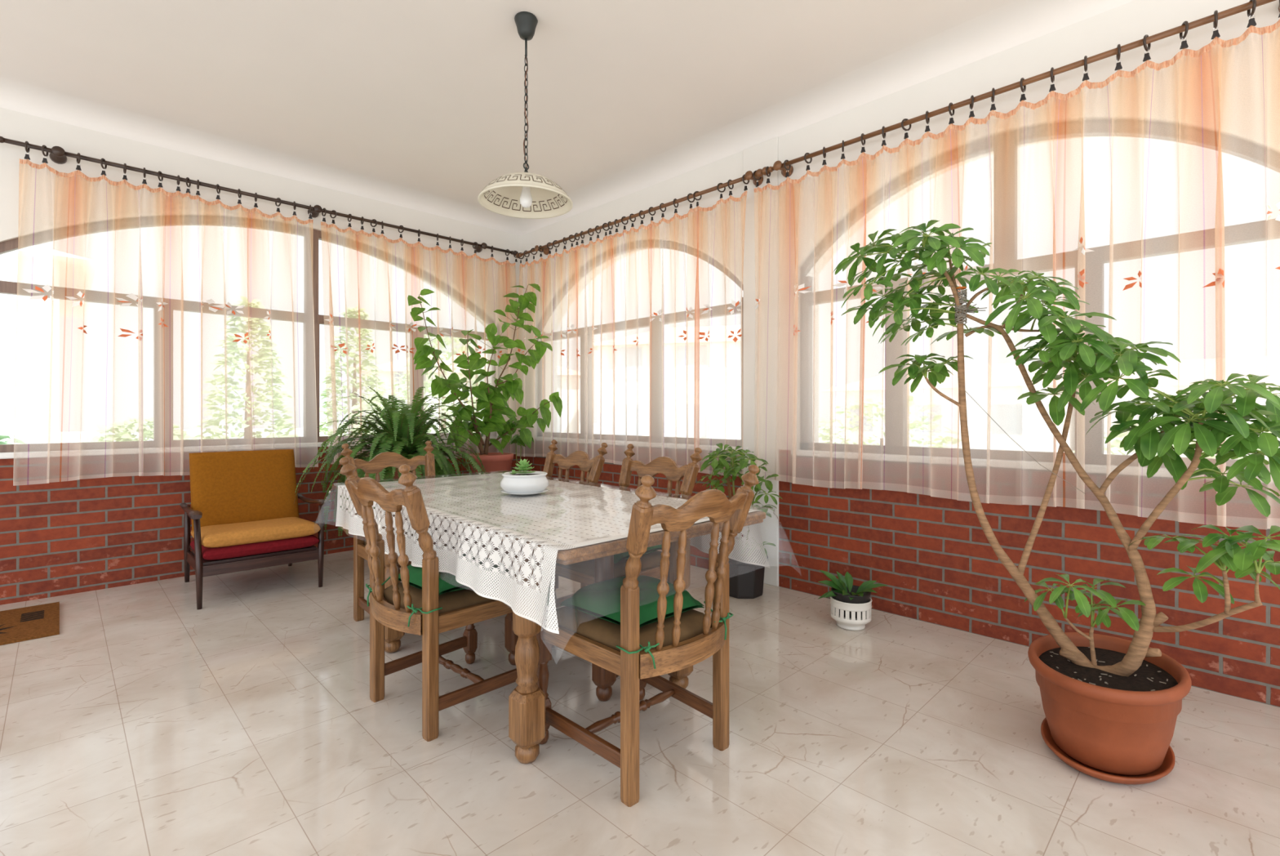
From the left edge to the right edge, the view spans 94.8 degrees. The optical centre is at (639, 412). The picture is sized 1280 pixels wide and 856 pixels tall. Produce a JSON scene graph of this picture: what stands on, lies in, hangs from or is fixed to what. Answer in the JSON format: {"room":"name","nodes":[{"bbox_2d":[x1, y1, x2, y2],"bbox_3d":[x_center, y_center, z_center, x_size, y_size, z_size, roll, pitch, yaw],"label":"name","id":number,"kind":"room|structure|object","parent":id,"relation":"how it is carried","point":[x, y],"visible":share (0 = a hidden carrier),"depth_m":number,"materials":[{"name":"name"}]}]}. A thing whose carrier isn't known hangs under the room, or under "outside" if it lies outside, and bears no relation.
{"room":"sunroom","nodes":[
{"label":"sunroom","id":0,"kind":"room"},
{"bbox_2d":[0,106,520,604],"bbox_3d":[-3.969,-0.168,4.223,7.085,4.035,0.300,0,0,-45],"label":"wall","id":1,"kind":"structure","parent":0,"point":[65,537],"depth_m":4.26,"materials":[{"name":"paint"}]},
{"bbox_2d":[0,215,502,458],"bbox_3d":[-2.958,-0.655,5.053,4.070,1.910,0.120,0,0,-45],"label":"window","id":2,"kind":"structure","parent":1,"relation":"in","point":[90,448],"depth_m":4.96,"materials":[{"name":"white plastic"}]},
{"bbox_2d":[0,136,517,256],"bbox_3d":[-2.759,-1.740,5.101,3.904,0.088,0.146,0,0,-45],"label":"curtain rod","id":3,"kind":"object","parent":1,"relation":"attached to","point":[58,155],"visible":0.99,"depth_m":4.55,"materials":[{"name":"black metal"}]},
{"bbox_2d":[24,141,30,159],"bbox_3d":[-3.990,-1.708,3.830,0.028,0.116,0.073,0,0,-35],"label":"curtain ring","id":4,"kind":"object","parent":3,"relation":"hanging from","point":[27,156],"visible":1,"depth_m":3.82,"materials":[{"name":"black metal"}]},
{"bbox_2d":[41,144,48,163],"bbox_3d":[-3.932,-1.708,3.887,0.028,0.116,0.073,0,0,-25],"label":"curtain ring","id":5,"kind":"object","parent":3,"relation":"hanging from","point":[45,160],"visible":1,"depth_m":3.88,"materials":[{"name":"black metal"}]},
{"bbox_2d":[75,152,81,170],"bbox_3d":[-3.818,-1.708,4.000,0.073,0.116,0.028,0,0,37],"label":"curtain ring","id":6,"kind":"object","parent":3,"relation":"hanging from","point":[78,159],"visible":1,"depth_m":3.99,"materials":[{"name":"black metal"}]},
{"bbox_2d":[100,158,106,175],"bbox_3d":[-3.728,-1.708,4.089,0.028,0.116,0.073,0,0,-20],"label":"curtain ring","id":7,"kind":"object","parent":3,"relation":"hanging from","point":[103,172],"visible":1,"depth_m":4.08,"materials":[{"name":"black metal"}]},
{"bbox_2d":[122,163,127,180],"bbox_3d":[-3.649,-1.708,4.167,0.073,0.116,0.028,0,0,43],"label":"curtain ring","id":8,"kind":"object","parent":3,"relation":"hanging from","point":[125,164],"visible":1,"depth_m":4.16,"materials":[{"name":"black metal"}]},
{"bbox_2d":[142,167,146,184],"bbox_3d":[-3.573,-1.708,4.242,0.028,0.116,0.073,0,0,-37],"label":"curtain ring","id":9,"kind":"object","parent":3,"relation":"hanging from","point":[144,174],"visible":1,"depth_m":4.23,"materials":[{"name":"black metal"}]},
{"bbox_2d":[157,170,163,187],"bbox_3d":[-3.510,-1.708,4.304,0.028,0.116,0.073,0,0,-19],"label":"curtain ring","id":10,"kind":"object","parent":3,"relation":"hanging from","point":[160,184],"visible":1,"depth_m":4.30,"materials":[{"name":"black metal"}]},
{"bbox_2d":[176,174,180,191],"bbox_3d":[-3.436,-1.708,4.378,0.073,0.116,0.028,0,0,45],"label":"curtain ring","id":11,"kind":"object","parent":3,"relation":"hanging from","point":[178,188],"visible":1,"depth_m":4.37,"materials":[{"name":"black metal"}]},
{"bbox_2d":[185,177,191,193],"bbox_3d":[-3.394,-1.708,4.419,0.028,0.116,0.073,0,0,-18],"label":"curtain ring","id":12,"kind":"object","parent":3,"relation":"hanging from","point":[187,178],"visible":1,"depth_m":4.41,"materials":[{"name":"black metal"}]},
{"bbox_2d":[13,158,318,485],"bbox_3d":[-3.398,-0.592,4.415,1.787,2.126,0.072,0,0,-45],"label":"curtain","id":13,"kind":"object","parent":12,"relation":"hanging from","point":[68,297],"visible":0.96,"depth_m":4.31,"materials":[{"name":"orange fabric"}]},
{"bbox_2d":[195,179,199,195],"bbox_3d":[-3.352,-1.708,4.461,0.028,0.116,0.073,0,0,-41],"label":"curtain ring","id":14,"kind":"object","parent":3,"relation":"hanging from","point":[197,193],"visible":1,"depth_m":4.45,"materials":[{"name":"black metal"}]},
{"bbox_2d":[216,183,220,199],"bbox_3d":[-3.262,-1.708,4.549,0.028,0.116,0.073,0,0,-20],"label":"curtain ring","id":15,"kind":"object","parent":3,"relation":"hanging from","point":[217,184],"visible":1,"depth_m":4.54,"materials":[{"name":"black metal"}]},
{"bbox_2d":[237,188,241,204],"bbox_3d":[-3.164,-1.708,4.646,0.028,0.116,0.073,0,0,-21],"label":"curtain ring","id":16,"kind":"object","parent":3,"relation":"hanging from","point":[238,189],"visible":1,"depth_m":4.64,"materials":[{"name":"black metal"}]},
{"bbox_2d":[275,197,281,212],"bbox_3d":[-2.973,-1.708,4.834,0.073,0.116,0.028,0,0,27],"label":"curtain ring","id":17,"kind":"object","parent":3,"relation":"hanging from","point":[279,198],"visible":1,"depth_m":4.83,"materials":[{"name":"black metal"}]},
{"bbox_2d":[329,209,337,223],"bbox_3d":[-2.674,-1.708,5.129,0.073,0.116,0.028,0,0,20],"label":"curtain ring","id":18,"kind":"object","parent":3,"relation":"hanging from","point":[335,216],"visible":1,"depth_m":5.12,"materials":[{"name":"black metal"}]},
{"bbox_2d":[398,225,404,237],"bbox_3d":[-2.253,-1.708,5.545,0.073,0.116,0.028,0,0,25],"label":"curtain ring","id":19,"kind":"object","parent":3,"relation":"hanging from","point":[401,235],"visible":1,"depth_m":5.54,"materials":[{"name":"black metal"}]},
{"bbox_2d":[320,221,519,464],"bbox_3d":[-2.031,-0.596,5.766,0.071,2.117,2.011,0,0,45],"label":"curtain","id":20,"kind":"object","parent":19,"relation":"hanging from","point":[414,377],"visible":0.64,"depth_m":5.63,"materials":[{"name":"orange fabric"}]},
{"bbox_2d":[382,466,424,481],"bbox_3d":[-1.935,0.540,4.807,0.394,0.300,0.394,0,0,-45],"label":"pot","id":21,"kind":"object","parent":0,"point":[396,477],"depth_m":4.64,"materials":[{"name":"ceramic"}]},
{"bbox_2d":[0,0,1134,235],"bbox_3d":[-0.756,-2.123,1.182,7.385,0.275,9.144,0,0,-45],"label":"ceiling","id":22,"kind":"structure","parent":0,"point":[415,104],"depth_m":3.65,"materials":[{"name":"paint"}]},
{"bbox_2d":[478,11,573,218],"bbox_3d":[-0.610,-1.605,3.152,0.497,1.011,0.497,0,0,16],"label":"pendant lamp","id":23,"kind":"object","parent":22,"relation":"hanging from","point":[526,194],"visible":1,"depth_m":3.16,"materials":[{"name":"glass"}]},
{"bbox_2d":[0,550,1279,855],"bbox_3d":[-0.756,1.310,1.182,7.385,0.120,9.144,0,0,-45],"label":"floor","id":24,"kind":"structure","parent":0,"point":[246,722],"depth_m":2.15,"materials":[{"name":"tile"}]},
{"bbox_2d":[0,601,59,644],"bbox_3d":[-3.825,1.241,3.292,0.820,0.016,0.740,0,0,-45],"label":"doormat","id":25,"kind":"object","parent":24,"relation":"on","point":[31,622],"visible":1,"depth_m":3.46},
{"bbox_2d":[180,448,330,608],"bbox_3d":[-2.816,0.771,4.270,0.816,0.964,0.874,0,0,-43],"label":"armchair","id":26,"kind":"object","parent":24,"relation":"on","point":[243,512],"visible":1,"depth_m":4.22,"materials":[{"name":"orange fabric"}]},
{"bbox_2d":[190,534,319,559],"bbox_3d":[-2.763,0.929,4.214,0.670,0.118,0.680,0,0,-43],"label":"cushion","id":27,"kind":"object","parent":26,"relation":"on","point":[278,548],"depth_m":3.99,"materials":[{"name":"red fabric"}]},
{"bbox_2d":[191,516,320,547],"bbox_3d":[-2.743,0.842,4.195,0.675,0.127,0.655,0,0,-43],"label":"seat cushion","id":28,"kind":"object","parent":26,"relation":"on","point":[225,531],"depth_m":4.05,"materials":[{"name":"fabric"}]},
{"bbox_2d":[340,440,472,621],"bbox_3d":[-1.413,0.719,3.588,0.589,1.062,0.658,0,0,-45],"label":"dining chair","id":29,"kind":"object","parent":24,"relation":"on","point":[381,460],"visible":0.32,"depth_m":3.59,"materials":[{"name":"brown wood"}]},
{"bbox_2d":[339,457,517,741],"bbox_3d":[-0.861,0.719,2.545,0.589,1.062,0.658,0,0,42],"label":"dining chair","id":30,"kind":"object","parent":24,"relation":"on","point":[388,606],"visible":0.85,"depth_m":2.33,"materials":[{"name":"brown wood"}]},
{"bbox_2d":[365,553,512,626],"bbox_3d":[-0.855,0.736,2.551,0.528,0.165,0.496,0,0,42],"label":"seat cushion","id":31,"kind":"object","parent":30,"relation":"on","point":[447,581],"visible":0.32,"depth_m":2.45,"materials":[{"name":"green fabric"}]},
{"bbox_2d":[506,418,533,471],"bbox_3d":[-1.270,0.653,6.135,0.326,1.193,0.372,0,0,-45],"label":"plant","id":32,"kind":"object","parent":24,"relation":"on","point":[516,438],"visible":0.26,"depth_m":6.13,"materials":[{"name":"green plant"}]},
{"bbox_2d":[477,439,607,611],"bbox_3d":[-0.622,0.719,3.707,0.658,1.062,0.589,0,0,-45],"label":"dining chair","id":33,"kind":"object","parent":24,"relation":"on","point":[593,466],"visible":0.32,"depth_m":3.88,"materials":[{"name":"brown wood"}]},
{"bbox_2d":[339,473,765,763],"bbox_3d":[-0.603,0.838,2.967,1.060,0.825,2.220,0,0,-43],"label":"dining table","id":34,"kind":"object","parent":24,"relation":"on","point":[526,701],"visible":0.34,"depth_m":2.10,"materials":[{"name":"brown wood"}]},
{"bbox_2d":[335,472,770,633],"bbox_3d":[-0.599,0.546,2.963,1.159,0.249,2.216,0,0,-43],"label":"tablecloth","id":35,"kind":"object","parent":34,"relation":"on","point":[591,509],"visible":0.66,"depth_m":2.37,"materials":[{"name":"white fabric"}]},
{"bbox_2d":[315,471,798,631],"bbox_3d":[-0.601,0.555,2.965,1.304,0.300,2.429,0,0,-43],"label":"plastic sheet","id":36,"kind":"object","parent":35,"relation":"on","point":[497,473],"visible":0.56,"depth_m":3.33,"materials":[{"name":"clear plastic"}]},
{"bbox_2d":[500,458,548,494],"bbox_3d":[-0.592,0.325,3.020,0.244,0.176,0.244,0,0,-45],"label":"potted succulent","id":37,"kind":"object","parent":36,"relation":"on","point":[513,482],"visible":1,"depth_m":2.94,"materials":[{"name":"ceramic"}]},
{"bbox_2d":[500,471,548,493],"bbox_3d":[-0.592,0.356,3.020,0.244,0.094,0.244,0,0,-45],"label":"bowl","id":38,"kind":"object","parent":37,"relation":"on","point":[513,482],"depth_m":2.93,"materials":[{"name":"ceramic"}]},
{"bbox_2d":[545,443,702,676],"bbox_3d":[-0.081,0.719,3.173,0.658,1.062,0.589,0,0,-45],"label":"dining chair","id":39,"kind":"object","parent":24,"relation":"on","point":[583,571],"visible":0.38,"depth_m":3.15,"materials":[{"name":"brown wood"}]},
{"bbox_2d":[613,544,662,563],"bbox_3d":[-0.087,0.736,3.167,0.496,0.165,0.528,0,0,-45],"label":"seat cushion","id":40,"kind":"object","parent":39,"relation":"on","point":[618,557],"visible":0.1,"depth_m":2.96,"materials":[{"name":"green fabric"}]},
{"bbox_2d":[536,464,759,806],"bbox_3d":[0.018,0.719,2.175,0.589,1.062,0.658,0,0,-43],"label":"dining chair","id":41,"kind":"object","parent":24,"relation":"on","point":[691,637],"visible":0.91,"depth_m":1.99,"materials":[{"name":"brown wood"}]},
{"bbox_2d":[559,574,733,668],"bbox_3d":[0.012,0.736,2.182,0.528,0.165,0.496,0,0,-43],"label":"seat cushion","id":42,"kind":"object","parent":41,"relation":"on","point":[601,599],"visible":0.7,"depth_m":2.13,"materials":[{"name":"green fabric"}]},
{"bbox_2d":[696,442,782,598],"bbox_3d":[0.669,0.737,4.109,0.423,1.026,0.769,0,0,-45],"label":"plant","id":43,"kind":"object","parent":24,"relation":"on","point":[746,580],"visible":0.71,"depth_m":3.98,"materials":[{"name":"green plant"}]},
{"bbox_2d":[817,569,887,630],"bbox_3d":[1.234,1.093,3.422,0.270,0.314,0.392,0,0,-45],"label":"anthurium","id":44,"kind":"object","parent":24,"relation":"on","point":[851,604],"visible":1,"depth_m":3.38,"materials":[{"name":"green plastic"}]},
{"bbox_2d":[831,584,871,617],"bbox_3d":[1.235,1.129,3.446,0.224,0.182,0.224,0,0,-45],"label":"pot","id":45,"kind":"object","parent":44,"relation":"on","point":[855,603],"depth_m":3.37,"materials":[{"name":"white ceramic"}]},
{"bbox_2d":[832,219,1279,783],"bbox_3d":[1.546,0.172,2.366,0.623,2.149,1.598,0,0,-42],"label":"tree","id":46,"kind":"object","parent":24,"relation":"on","point":[1112,705],"visible":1,"depth_m":2.09,"materials":[{"name":"green plant"}]},
{"bbox_3d":[-1.462,1.016,5.780,0.412,0.472,0.412,0,0,-45],"label":"plant stand","id":47,"kind":"object","parent":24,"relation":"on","visible":0},
{"bbox_2d":[407,283,562,475],"bbox_3d":[-1.486,-0.268,5.486,1.373,2.096,0.815,0,0,-45],"label":"potted plant","id":48,"kind":"object","parent":47,"relation":"on","point":[490,397],"visible":0.96,"depth_m":5.71,"materials":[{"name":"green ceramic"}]},
{"bbox_2d":[468,452,513,475],"bbox_3d":[-1.462,0.593,5.780,0.434,0.375,0.434,0,0,-45],"label":"pot","id":49,"kind":"object","parent":48,"relation":"on","point":[492,462],"depth_m":5.62,"materials":[{"name":"brown ceramic"}]},
{"bbox_2d":[830,595,871,630],"bbox_3d":[1.235,1.166,3.446,0.234,0.168,0.234,0,0,-45],"label":"planter","id":50,"kind":"object","parent":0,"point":[853,614],"depth_m":3.36,"materials":[{"name":"white ceramic"}]},
{"bbox_2d":[520,0,1279,706],"bbox_3d":[1.871,-0.168,3.564,0.300,4.035,8.844,0,0,-45],"label":"wall","id":51,"kind":"structure","parent":0,"point":[935,559],"depth_m":3.29,"materials":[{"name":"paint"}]},
{"bbox_2d":[515,168,763,257],"bbox_3d":[-0.207,-1.715,5.346,0.146,0.088,3.164,0,0,-45],"label":"curtain rod","id":52,"kind":"object","parent":51,"relation":"attached to","point":[748,175],"visible":0.92,"depth_m":4.88,"materials":[{"name":"black metal"}]},
{"bbox_2d":[648,206,655,220],"bbox_3d":[0.102,-1.683,4.978,0.073,0.116,0.028,0,0,-34],"label":"curtain ring","id":53,"kind":"object","parent":52,"relation":"hanging from","point":[650,213],"visible":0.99,"depth_m":4.97,"materials":[{"name":"black metal"}]},
{"bbox_2d":[659,203,666,217],"bbox_3d":[0.190,-1.683,4.889,0.073,0.116,0.028,0,0,-40],"label":"curtain ring","id":54,"kind":"object","parent":52,"relation":"hanging from","point":[660,204],"visible":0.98,"depth_m":4.88,"materials":[{"name":"black metal"}]},
{"bbox_2d":[687,193,694,208],"bbox_3d":[0.405,-1.683,4.671,0.073,0.116,0.028,0,0,-28],"label":"curtain ring","id":55,"kind":"object","parent":52,"relation":"hanging from","point":[688,194],"visible":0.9,"depth_m":4.66,"materials":[{"name":"black metal"}]},
{"bbox_2d":[693,191,702,206],"bbox_3d":[0.452,-1.683,4.624,0.073,0.116,0.028,0,0,-19],"label":"curtain ring","id":56,"kind":"object","parent":52,"relation":"hanging from","point":[700,198],"visible":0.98,"depth_m":4.62,"materials":[{"name":"black metal"}]},
{"bbox_2d":[716,182,725,198],"bbox_3d":[0.616,-1.683,4.458,0.073,0.116,0.028,0,0,-20],"label":"curtain ring","id":57,"kind":"object","parent":52,"relation":"hanging from","point":[721,194],"visible":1,"depth_m":4.45,"materials":[{"name":"black metal"}]},
{"bbox_2d":[727,179,733,195],"bbox_3d":[0.677,-1.683,4.396,0.028,0.116,0.073,0,0,43],"label":"curtain ring","id":58,"kind":"object","parent":52,"relation":"hanging from","point":[729,187],"visible":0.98,"depth_m":4.39,"materials":[{"name":"black metal"}]},
{"bbox_2d":[742,173,749,191],"bbox_3d":[0.773,-1.683,4.299,0.073,0.116,0.028,0,0,-37],"label":"curtain ring","id":59,"kind":"object","parent":52,"relation":"hanging from","point":[748,182],"visible":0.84,"depth_m":4.29,"materials":[{"name":"black metal"}]},
{"bbox_2d":[516,190,746,475],"bbox_3d":[-0.276,-0.575,5.361,0.074,2.108,3.018,0,0,-45],"label":"curtain","id":60,"kind":"object","parent":59,"relation":"hanging from","point":[701,308],"visible":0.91,"depth_m":5.07,"materials":[{"name":"orange fabric"}]},
{"bbox_2d":[752,170,761,186],"bbox_3d":[0.843,-1.683,4.228,0.073,0.116,0.028,0,0,-17],"label":"curtain ring","id":61,"kind":"object","parent":52,"relation":"hanging from","point":[754,171],"visible":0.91,"depth_m":4.22,"materials":[{"name":"black metal"}]},
{"bbox_2d":[534,240,748,452],"bbox_3d":[-0.152,-0.630,5.442,0.120,1.860,2.840,0,0,-45],"label":"window","id":62,"kind":"structure","parent":51,"relation":"in","point":[716,311],"depth_m":5.29,"materials":[{"name":"white plastic"}]},
{"bbox_2d":[742,136,777,586],"bbox_3d":[0.886,-0.367,4.339,0.012,3.235,0.300,0,0,-45],"label":"trim","id":63,"kind":"structure","parent":51,"relation":"attached to","point":[765,153],"depth_m":4.31,"materials":[{"name":"paint"}]},
{"bbox_2d":[761,0,1279,177],"bbox_3d":[1.858,-1.715,3.255,0.146,0.088,2.722,0,0,-45],"label":"curtain rod","id":64,"kind":"object","parent":51,"relation":"attached to","point":[778,165],"visible":0.93,"depth_m":3.02,"materials":[{"name":"black metal"}]},
{"bbox_2d":[765,166,770,183],"bbox_3d":[0.907,-1.683,4.162,0.028,0.116,0.073,0,0,36],"label":"curtain ring","id":65,"kind":"object","parent":64,"relation":"hanging from","point":[769,175],"visible":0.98,"depth_m":4.16,"materials":[{"name":"black metal"}]},
{"bbox_2d":[783,160,791,177],"bbox_3d":[1.015,-1.683,4.053,0.073,0.116,0.028,0,0,-38],"label":"curtain ring","id":66,"kind":"object","parent":64,"relation":"hanging from","point":[788,169],"visible":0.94,"depth_m":4.05,"materials":[{"name":"black metal"}]},
{"bbox_2d":[804,152,812,170],"bbox_3d":[1.126,-1.683,3.941,0.073,0.116,0.028,0,0,-32],"label":"curtain ring","id":67,"kind":"object","parent":64,"relation":"hanging from","point":[806,153],"visible":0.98,"depth_m":3.94,"materials":[{"name":"black metal"}]},
{"bbox_2d":[822,146,826,164],"bbox_3d":[1.209,-1.683,3.857,0.028,0.116,0.073,0,0,27],"label":"curtain ring","id":68,"kind":"object","parent":64,"relation":"hanging from","point":[824,148],"visible":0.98,"depth_m":3.85,"materials":[{"name":"black metal"}]},
{"bbox_2d":[840,140,844,159],"bbox_3d":[1.299,-1.683,3.765,0.028,0.116,0.073,0,0,17],"label":"curtain ring","id":69,"kind":"object","parent":64,"relation":"hanging from","point":[842,157],"visible":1,"depth_m":3.76,"materials":[{"name":"black metal"}]},
{"bbox_2d":[754,19,1279,528],"bbox_3d":[1.866,-0.568,3.189,0.074,2.123,3.000,0,0,-45],"label":"curtain","id":70,"kind":"object","parent":69,"relation":"hanging from","point":[1200,300],"visible":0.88,"depth_m":2.97,"materials":[{"name":"orange fabric"}]},
{"bbox_2d":[860,133,865,152],"bbox_3d":[1.393,-1.683,3.671,0.028,0.116,0.073,0,0,37],"label":"curtain ring","id":71,"kind":"object","parent":64,"relation":"hanging from","point":[863,149],"visible":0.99,"depth_m":3.66,"materials":[{"name":"black metal"}]},
{"bbox_2d":[881,125,886,146],"bbox_3d":[1.484,-1.683,3.579,0.028,0.116,0.073,0,0,34],"label":"curtain ring","id":72,"kind":"object","parent":64,"relation":"hanging from","point":[883,126],"visible":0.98,"depth_m":3.57,"materials":[{"name":"black metal"}]},
{"bbox_2d":[901,118,911,138],"bbox_3d":[1.577,-1.683,3.484,0.073,0.116,0.028,0,0,-19],"label":"curtain ring","id":73,"kind":"object","parent":64,"relation":"hanging from","point":[906,135],"visible":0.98,"depth_m":3.48,"materials":[{"name":"black metal"}]},
{"bbox_2d":[924,111,929,132],"bbox_3d":[1.661,-1.683,3.399,0.028,0.116,0.073,0,0,36],"label":"curtain ring","id":74,"kind":"object","parent":64,"relation":"hanging from","point":[927,120],"visible":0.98,"depth_m":3.39,"materials":[{"name":"black metal"}]},
{"bbox_2d":[948,102,954,124],"bbox_3d":[1.752,-1.683,3.307,0.073,0.116,0.028,0,0,-43],"label":"curtain ring","id":75,"kind":"object","parent":64,"relation":"hanging from","point":[951,119],"visible":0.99,"depth_m":3.30,"materials":[{"name":"black metal"}]},
{"bbox_2d":[968,95,974,117],"bbox_3d":[1.824,-1.683,3.234,0.028,0.116,0.073,0,0,20],"label":"curtain ring","id":76,"kind":"object","parent":64,"relation":"hanging from","point":[971,113],"visible":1,"depth_m":3.23,"materials":[{"name":"black metal"}]},
{"bbox_2d":[990,88,995,111],"bbox_3d":[1.897,-1.683,3.160,0.028,0.116,0.073,0,0,26],"label":"curtain ring","id":77,"kind":"object","parent":64,"relation":"hanging from","point":[993,105],"visible":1,"depth_m":3.15,"materials":[{"name":"black metal"}]},
{"bbox_2d":[1019,77,1026,101],"bbox_3d":[1.994,-1.683,3.062,0.073,0.116,0.028,0,0,-42],"label":"curtain ring","id":78,"kind":"object","parent":64,"relation":"hanging from","point":[1023,90],"visible":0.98,"depth_m":3.06,"materials":[{"name":"black metal"}]},
{"bbox_2d":[1048,66,1055,92],"bbox_3d":[2.084,-1.683,2.971,0.028,0.116,0.073,0,0,41],"label":"curtain ring","id":79,"kind":"object","parent":64,"relation":"hanging from","point":[1052,87],"visible":1,"depth_m":2.96,"materials":[{"name":"black metal"}]},
{"bbox_2d":[1082,55,1088,80],"bbox_3d":[2.179,-1.683,2.875,0.028,0.116,0.073,0,0,40],"label":"curtain ring","id":80,"kind":"object","parent":64,"relation":"hanging from","point":[1086,77],"visible":0.98,"depth_m":2.87,"materials":[{"name":"black metal"}]},
{"bbox_2d":[1114,44,1122,71],"bbox_3d":[2.266,-1.683,2.786,0.028,0.116,0.073,0,0,34],"label":"curtain ring","id":81,"kind":"object","parent":64,"relation":"hanging from","point":[1118,66],"visible":1,"depth_m":2.78,"materials":[{"name":"black metal"}]},
{"bbox_2d":[1142,34,1151,62],"bbox_3d":[2.338,-1.683,2.713,0.073,0.116,0.028,0,0,-34],"label":"curtain ring","id":82,"kind":"object","parent":64,"relation":"hanging from","point":[1147,56],"visible":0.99,"depth_m":2.71,"materials":[{"name":"black metal"}]},
{"bbox_2d":[1179,21,1188,49],"bbox_3d":[2.426,-1.683,2.624,0.028,0.116,0.073,0,0,24],"label":"curtain ring","id":83,"kind":"object","parent":64,"relation":"hanging from","point":[1184,44],"visible":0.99,"depth_m":2.62,"materials":[{"name":"black metal"}]},
{"bbox_2d":[1211,9,1220,39],"bbox_3d":[2.497,-1.683,2.552,0.028,0.116,0.073,0,0,41],"label":"curtain ring","id":84,"kind":"object","parent":64,"relation":"hanging from","point":[1215,33],"visible":1,"depth_m":2.54,"materials":[{"name":"black metal"}]},
{"bbox_2d":[1246,0,1256,27],"bbox_3d":[2.574,-1.683,2.475,0.028,0.116,0.073,0,0,30],"label":"curtain ring","id":85,"kind":"object","parent":64,"relation":"hanging from","point":[1251,21],"visible":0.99,"depth_m":2.47,"materials":[{"name":"black metal"}]},
{"bbox_2d":[795,119,1279,482],"bbox_3d":[1.962,-0.625,3.300,0.120,1.850,2.460,0,0,-45],"label":"window","id":86,"kind":"structure","parent":51,"relation":"in","point":[1095,461],"depth_m":3.22,"materials":[{"name":"white plastic"}]},
{"bbox_3d":[-1.935,0.971,4.807,0.372,0.561,0.372,0,0,-45],"label":"plant stand","id":87,"kind":"object","parent":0,"visible":0},
{"bbox_2d":[293,385,486,535],"bbox_3d":[-1.965,0.380,4.799,1.473,1.175,1.240,0,0,-5],"label":"potted fern","id":88,"kind":"object","parent":87,"relation":"on","point":[403,434],"visible":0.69,"depth_m":4.66,"materials":[{"name":"green plant"}]},
{"label":"outside","id":89,"kind":"structure","parent":0,"visible":0},
{"bbox_2d":[83,422,1133,454],"bbox_3d":[-8.736,1.925,15.967,130.000,0.150,125.000,0,0,-45],"label":"ground","id":90,"kind":"structure","parent":89,"point":[192,433],"depth_m":52.87,"materials":[{"name":"white"}]},
{"bbox_2d":[0,430,26,444],"bbox_3d":[-6.308,0.962,5.326,1.645,1.777,1.616,0,0,-45],"label":"shrub","id":91,"kind":"object","parent":90,"relation":"on","point":[3,434],"visible":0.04,"depth_m":5.48,"materials":[{"name":"green plant"}]},
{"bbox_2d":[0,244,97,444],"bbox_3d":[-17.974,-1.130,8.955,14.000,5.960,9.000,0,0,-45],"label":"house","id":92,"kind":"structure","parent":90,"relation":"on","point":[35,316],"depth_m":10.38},
{"bbox_2d":[83,416,192,442],"bbox_3d":[-5.826,0.944,6.904,1.480,1.812,1.449,0,0,-45],"label":"shrub","id":93,"kind":"object","parent":90,"relation":"on","point":[133,423],"visible":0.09,"depth_m":6.71,"materials":[{"name":"green plant"}]},
{"bbox_2d":[190,297,301,439],"bbox_3d":[-8.709,-0.357,13.138,2.334,4.414,2.559,0,0,-45],"label":"tree","id":94,"kind":"object","parent":90,"relation":"on","point":[281,423],"visible":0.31,"depth_m":12.96,"materials":[{"name":"green plant"}]},
{"bbox_2d":[319,306,391,435],"bbox_3d":[-7.620,-0.508,15.647,2.241,4.715,2.398,0,0,19],"label":"tree","id":95,"kind":"object","parent":90,"relation":"on","point":[339,353],"visible":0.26,"depth_m":15.42,"materials":[{"name":"green plant"}]},
{"bbox_2d":[337,377,474,435],"bbox_3d":[-4.017,0.618,10.330,2.384,2.464,2.338,0,0,-19],"label":"shrub","id":96,"kind":"object","parent":90,"relation":"on","point":[403,385],"visible":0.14,"depth_m":10.12,"materials":[{"name":"green plant"}]},
{"bbox_2d":[394,334,484,432],"bbox_3d":[-6.168,-0.407,18.506,3.049,4.514,3.138,0,0,-29],"label":"tree","id":97,"kind":"object","parent":90,"relation":"on","point":[447,340],"visible":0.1,"depth_m":18.28,"materials":[{"name":"green plant"}]},
{"bbox_2d":[366,353,580,433],"bbox_3d":[-8.293,-0.545,29.753,10.000,4.790,8.000,0,0,-20],"label":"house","id":98,"kind":"structure","parent":90,"relation":"on","point":[397,366],"depth_m":25.99,"materials":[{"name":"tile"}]},
{"bbox_2d":[593,324,740,439],"bbox_3d":[3.002,-1.045,26.851,9.000,5.790,8.000,0,0,15],"label":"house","id":99,"kind":"structure","parent":90,"relation":"on","point":[715,341],"depth_m":23.57,"materials":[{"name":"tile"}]},
{"bbox_2d":[818,395,962,448],"bbox_3d":[3.323,0.811,8.007,2.440,2.078,2.348,0,0,-45],"label":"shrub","id":100,"kind":"object","parent":90,"relation":"on","point":[922,424],"visible":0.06,"depth_m":7.88,"materials":[{"name":"green plant"}]},
{"bbox_2d":[818,362,1068,451],"bbox_3d":[16.820,-0.330,31.358,9.000,4.360,11.000,0,0,-45],"label":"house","id":101,"kind":"structure","parent":90,"relation":"on","point":[975,375],"depth_m":26.93,"materials":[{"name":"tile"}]},
{"bbox_2d":[1103,412,1267,460],"bbox_3d":[5.873,0.913,6.324,2.332,1.874,2.398,0,0,-45],"label":"shrub","id":102,"kind":"object","parent":90,"relation":"on","point":[1122,435],"visible":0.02,"depth_m":6.54,"materials":[{"name":"green plant"}]},
{"bbox_2d":[1103,355,1279,459],"bbox_3d":[28.097,-0.330,25.628,9.000,4.360,13.000,0,0,-45],"label":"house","id":103,"kind":"structure","parent":90,"relation":"on","point":[1255,365],"depth_m":25.68,"materials":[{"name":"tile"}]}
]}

